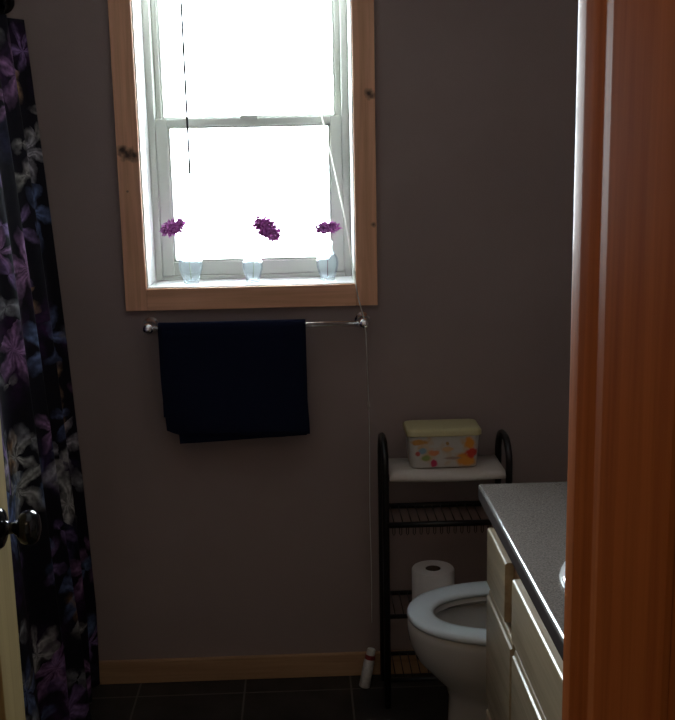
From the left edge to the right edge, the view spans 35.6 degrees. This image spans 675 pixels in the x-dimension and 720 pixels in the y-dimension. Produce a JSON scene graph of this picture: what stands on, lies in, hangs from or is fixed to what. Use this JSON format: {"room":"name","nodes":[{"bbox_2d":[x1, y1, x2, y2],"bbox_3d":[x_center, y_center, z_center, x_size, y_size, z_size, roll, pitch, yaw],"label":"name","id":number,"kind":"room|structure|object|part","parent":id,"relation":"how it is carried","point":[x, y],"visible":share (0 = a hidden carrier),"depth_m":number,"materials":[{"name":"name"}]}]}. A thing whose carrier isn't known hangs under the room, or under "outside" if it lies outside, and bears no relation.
{"room":"bathroom","nodes":[
{"label":"bathroom","id":0,"kind":"room"},
{"bbox_2d":[89,673,447,719],"bbox_3d":[0.002,1.368,1.125,4.000,0.060,4.480,-2,11,-2],"label":"floor","id":1,"kind":"structure","parent":0,"point":[329,697],"depth_m":3.00,"materials":[{"name":"tile"}]},
{"bbox_2d":[359,647,375,688],"bbox_3d":[0.087,0.895,3.052,0.053,0.117,0.032,-7,13,-27],"label":"bottle","id":2,"kind":"object","parent":1,"relation":"on","point":[368,664],"visible":1,"depth_m":3.04,"materials":[{"name":"white plastic"}]},
{"bbox_2d":[377,429,512,708],"bbox_3d":[0.298,0.579,2.957,0.353,0.769,0.179,-2,11,-2],"label":"storage rack","id":3,"kind":"object","parent":1,"relation":"on","point":[488,467],"visible":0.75,"depth_m":2.87,"materials":[{"name":"black metal"}]},
{"bbox_3d":[0.132,0.583,2.953,0.019,0.769,0.176,-2,11,-2],"label":"frame","id":4,"kind":"part","parent":3,"relation":"part of","materials":[{"name":"black paint"}]},
{"bbox_2d":[390,590,411,618],"bbox_3d":[0.301,0.689,2.980,0.334,0.013,0.170,-2,11,-2],"label":"wire shelf","id":5,"kind":"object","parent":3,"relation":"attached to","point":[400,592],"depth_m":3.00,"materials":[{"name":"black metal"}]},
{"bbox_2d":[390,651,438,682],"bbox_3d":[0.304,0.875,3.017,0.334,0.013,0.170,-2,11,-2],"label":"wire shelf","id":6,"kind":"object","parent":3,"relation":"attached to","point":[393,653],"depth_m":2.93,"materials":[{"name":"black paint"}]},
{"bbox_2d":[412,560,453,599],"bbox_3d":[0.270,0.636,2.968,0.120,0.104,0.120,-2,11,-2],"label":"toilet roll","id":7,"kind":"object","parent":3,"relation":"on","point":[427,575],"visible":0.62,"depth_m":2.93,"materials":[{"name":"white paper"}]},
{"bbox_2d":[388,500,491,527],"bbox_3d":[0.295,0.429,2.929,0.334,0.017,0.174,-2,11,-2],"label":"wire shelf","id":8,"kind":"object","parent":3,"relation":"attached to","point":[447,523],"depth_m":2.88,"materials":[{"name":"black paint"}]},
{"bbox_2d":[403,419,481,467],"bbox_3d":[0.288,0.229,2.901,0.206,0.110,0.122,-2,11,-2],"label":"tub","id":9,"kind":"object","parent":3,"relation":"on","point":[436,442],"visible":1,"depth_m":2.85,"materials":[{"name":"beige plastic"}]},
{"bbox_3d":[0.287,0.186,2.892,0.206,0.021,0.122,-2,11,-2],"label":"tub lid","id":10,"kind":"part","parent":9,"relation":"part of","materials":[{"name":"beige plastic"}]},
{"bbox_2d":[389,455,505,481],"bbox_3d":[0.293,0.299,2.895,0.312,0.024,0.166,-2,11,-2],"label":"shelf","id":11,"kind":"object","parent":3,"relation":"attached to","point":[488,467],"depth_m":2.83,"materials":[{"name":"beige"}]},
{"bbox_3d":[0.465,0.574,2.963,0.019,0.769,0.176,-2,11,-2],"label":"frame","id":12,"kind":"part","parent":3,"relation":"part of","materials":[{"name":"black paint"}]},
{"bbox_2d":[407,581,489,719],"bbox_3d":[0.517,0.606,2.600,0.692,0.846,0.436,-2,11,-2],"label":"toilet","id":13,"kind":"object","parent":1,"relation":"on","point":[446,625],"visible":0.31,"depth_m":2.54,"materials":[{"name":"white ceramic"}]},
{"bbox_3d":[0.404,0.620,2.599,0.466,0.018,0.360,-2,11,-2],"label":"seat","id":14,"kind":"part","parent":13,"relation":"part of","materials":[{"name":"white plastic"}]},
{"bbox_2d":[486,528,562,719],"bbox_3d":[0.618,0.794,1.754,0.549,0.800,1.120,-2,11,-2],"label":"vanity cabinet","id":15,"kind":"object","parent":1,"relation":"on","point":[524,666],"visible":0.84,"depth_m":1.96,"materials":[{"name":"beige wood"}]},
{"bbox_3d":[0.341,0.888,2.200,0.017,0.223,0.253,-2,11,-2],"label":"drawer","id":16,"kind":"part","parent":15,"relation":"part of","materials":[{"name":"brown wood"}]},
{"bbox_3d":[0.330,0.434,2.140,0.017,0.123,0.196,-2,11,-2],"label":"drawer","id":17,"kind":"part","parent":15,"relation":"part of","materials":[{"name":"brown wood"}]},
{"bbox_3d":[0.336,0.641,2.152,0.017,0.256,0.253,-2,11,-2],"label":"drawer","id":18,"kind":"part","parent":15,"relation":"part of","materials":[{"name":"brown wood"}]},
{"bbox_2d":[478,482,566,659],"bbox_3d":[0.602,0.384,1.663,0.568,0.040,1.152,-2,11,-2],"label":"countertop","id":19,"kind":"structure","parent":15,"relation":"on","point":[528,519],"depth_m":1.92,"materials":[{"name":"grey laminate"}]},
{"bbox_2d":[559,561,565,587],"bbox_3d":[0.563,0.428,1.703,0.404,0.169,0.374,-2,11,-2],"label":"basin","id":20,"kind":"object","parent":19,"relation":"in","point":[562,569],"visible":0.02,"depth_m":1.71,"materials":[{"name":"white ceramic"}]},
{"bbox_3d":[0.350,0.826,1.832,0.017,0.487,0.410,-2,11,-2],"label":"cabinet door","id":21,"kind":"part","parent":15,"relation":"part of","materials":[{"name":"brown wood"}]},
{"bbox_2d":[6,0,578,660],"bbox_3d":[-0.359,-0.255,2.986,2.580,2.420,0.180,-2,11,-2],"label":"wall","id":22,"kind":"structure","parent":0,"point":[257,546],"depth_m":2.96,"materials":[{"name":"beige paint"}]},
{"bbox_2d":[0,0,14,13],"bbox_3d":[-0.839,-0.741,1.749,0.064,0.064,2.024,-2,11,-2],"label":"curtain rod","id":23,"kind":"object","parent":22,"relation":"attached to","point":[10,3],"visible":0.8,"depth_m":2.73,"materials":[{"name":"black metal"}]},
{"bbox_2d":[0,0,99,719],"bbox_3d":[-0.781,0.113,2.323,0.194,1.944,1.173,-1,11,0],"label":"shower curtain","id":24,"kind":"object","parent":23,"relation":"hanging from","point":[54,582],"visible":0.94,"depth_m":2.67,"materials":[{"name":"black fabric"}]},
{"bbox_2d":[107,0,377,310],"bbox_3d":[-0.250,-0.654,2.922,0.695,0.996,0.239,-2,11,-2],"label":"window","id":25,"kind":"structure","parent":22,"relation":"in","point":[155,279],"depth_m":2.90,"materials":[{"name":"brown wood"}]},
{"bbox_3d":[-0.563,-0.625,2.805,0.060,0.996,0.019,-2,11,-2],"label":"casing","id":26,"kind":"part","parent":25,"relation":"part of","materials":[{"name":"brown wood"}]},
{"bbox_3d":[-0.257,-0.879,2.979,0.528,0.418,0.028,-2,11,-2],"label":"sash","id":27,"kind":"part","parent":25,"relation":"part of","materials":[{"name":"grey plastic"}]},
{"bbox_3d":[-0.248,-0.471,3.027,0.528,0.445,0.028,-2,11,-2],"label":"sash","id":28,"kind":"part","parent":25,"relation":"part of","materials":[{"name":"grey plastic"}]},
{"bbox_3d":[-0.236,-0.174,2.905,0.576,0.060,0.018,-2,11,-2],"label":"casing","id":29,"kind":"part","parent":25,"relation":"part of","materials":[{"name":"brown wood"}]},
{"bbox_2d":[180,0,371,622],"bbox_3d":[-0.216,-0.153,2.919,0.600,1.859,0.172,-2,11,-2],"label":"blind cords","id":30,"kind":"object","parent":25,"relation":"attached to","point":[181,7],"visible":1,"depth_m":2.86,"materials":[{"name":"white fabric"}]},
{"bbox_3d":[0.017,-0.147,2.913,0.182,1.841,0.026,8,15,40],"label":"pull cord","id":31,"kind":"part","parent":30,"relation":"part of","materials":[{"name":"white fabric"}]},
{"bbox_3d":[0.072,-0.641,2.824,0.060,0.996,0.019,-2,11,-2],"label":"casing","id":32,"kind":"part","parent":25,"relation":"part of","materials":[{"name":"brown wood"}]},
{"bbox_3d":[-0.239,-0.268,2.949,0.058,0.100,0.058,-2,11,-2],"label":"vase","id":33,"kind":"object","parent":25,"relation":"on","visible":0},
{"bbox_2d":[252,215,281,276],"bbox_3d":[-0.196,-0.319,2.938,0.089,0.179,0.062,-2,11,-2],"label":"flower","id":34,"kind":"object","parent":33,"relation":"in","point":[267,228],"visible":1,"depth_m":2.92,"materials":[{"name":"purple plant"}]},
{"bbox_3d":[-0.224,-0.296,2.944,0.033,0.134,0.002,-1,11,0],"label":"stem","id":35,"kind":"part","parent":34,"relation":"part of","materials":[{"name":"green plant"}]},
{"bbox_3d":[-0.029,-0.279,2.958,0.063,0.109,0.063,-2,11,-2],"label":"vase","id":36,"kind":"object","parent":25,"relation":"on","visible":0},
{"bbox_2d":[314,220,341,275],"bbox_3d":[-0.028,-0.314,2.951,0.081,0.157,0.048,-6,12,-25],"label":"flower","id":37,"kind":"object","parent":36,"relation":"in","point":[324,227],"visible":1,"depth_m":2.93,"materials":[{"name":"purple plant"}]},
{"bbox_3d":[-0.028,-0.299,2.954,0.004,0.127,0.002,-2,11,-2],"label":"stem","id":38,"kind":"part","parent":37,"relation":"part of","materials":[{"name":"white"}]},
{"bbox_2d":[142,311,370,334],"bbox_3d":[-0.222,-0.097,2.885,0.635,0.048,0.088,-2,11,-2],"label":"towel rail","id":39,"kind":"object","parent":22,"relation":"attached to","point":[150,324],"visible":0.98,"depth_m":2.86,"materials":[{"name":"silver metal"}]},
{"bbox_2d":[158,319,309,443],"bbox_3d":[-0.282,0.060,2.886,0.404,0.338,0.043,-2,11,-2],"label":"bath towel","id":40,"kind":"object","parent":39,"relation":"hanging from","point":[221,380],"visible":1,"depth_m":2.87,"materials":[{"name":"blue fabric"}]},
{"bbox_2d":[99,650,430,684],"bbox_3d":[-0.008,0.907,3.128,1.729,0.072,0.014,-2,11,-2],"label":"baseboard","id":41,"kind":"structure","parent":22,"relation":"attached to","point":[335,663],"depth_m":3.11,"materials":[{"name":"brown wood"}]},
{"bbox_3d":[-0.022,0.158,0.856,3.800,2.420,0.130,-2,11,-2],"label":"wall","id":42,"kind":"structure","parent":0,"visible":0},
{"bbox_2d":[0,422,41,719],"bbox_3d":[-0.530,0.275,1.319,0.164,2.008,0.708,-2,11,-2],"label":"door","id":43,"kind":"structure","parent":42,"relation":"in","point":[27,528],"depth_m":1.64,"materials":[{"name":"yellow wood"}]},
{"bbox_3d":[-0.490,0.258,1.616,0.064,0.064,0.064,-2,11,-2],"label":"knob","id":44,"kind":"part","parent":43,"relation":"part of","materials":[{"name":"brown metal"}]},
{"bbox_2d":[562,0,674,719],"bbox_3d":[0.231,0.333,0.899,0.034,2.050,0.180,-2,11,-2],"label":"trim","id":45,"kind":"structure","parent":42,"relation":"attached to","point":[620,521],"depth_m":0.82,"materials":[{"name":"brown wood"}]},
{"bbox_2d":[667,545,674,719],"bbox_3d":[0.283,0.317,0.818,0.066,2.110,0.026,-2,11,-2],"label":"trim","id":46,"kind":"structure","parent":42,"relation":"attached to","point":[671,682],"depth_m":0.79,"materials":[{"name":"brown wood"}]},
{"bbox_3d":[-0.412,-0.272,2.942,0.068,0.118,0.068,-2,11,-2],"label":"vase","id":47,"kind":"object","parent":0,"visible":0},
{"bbox_2d":[159,216,191,279],"bbox_3d":[-0.454,-0.312,2.932,0.086,0.179,0.056,-2,11,-2],"label":"flower","id":48,"kind":"object","parent":47,"relation":"in","point":[171,227],"visible":1,"depth_m":2.91,"materials":[{"name":"purple plant"}]},
{"bbox_3d":[-0.426,-0.293,2.937,0.030,0.138,0.002,-2,11,-2],"label":"stem","id":49,"kind":"part","parent":48,"relation":"part of","materials":[{"name":"green plant"}]}
]}

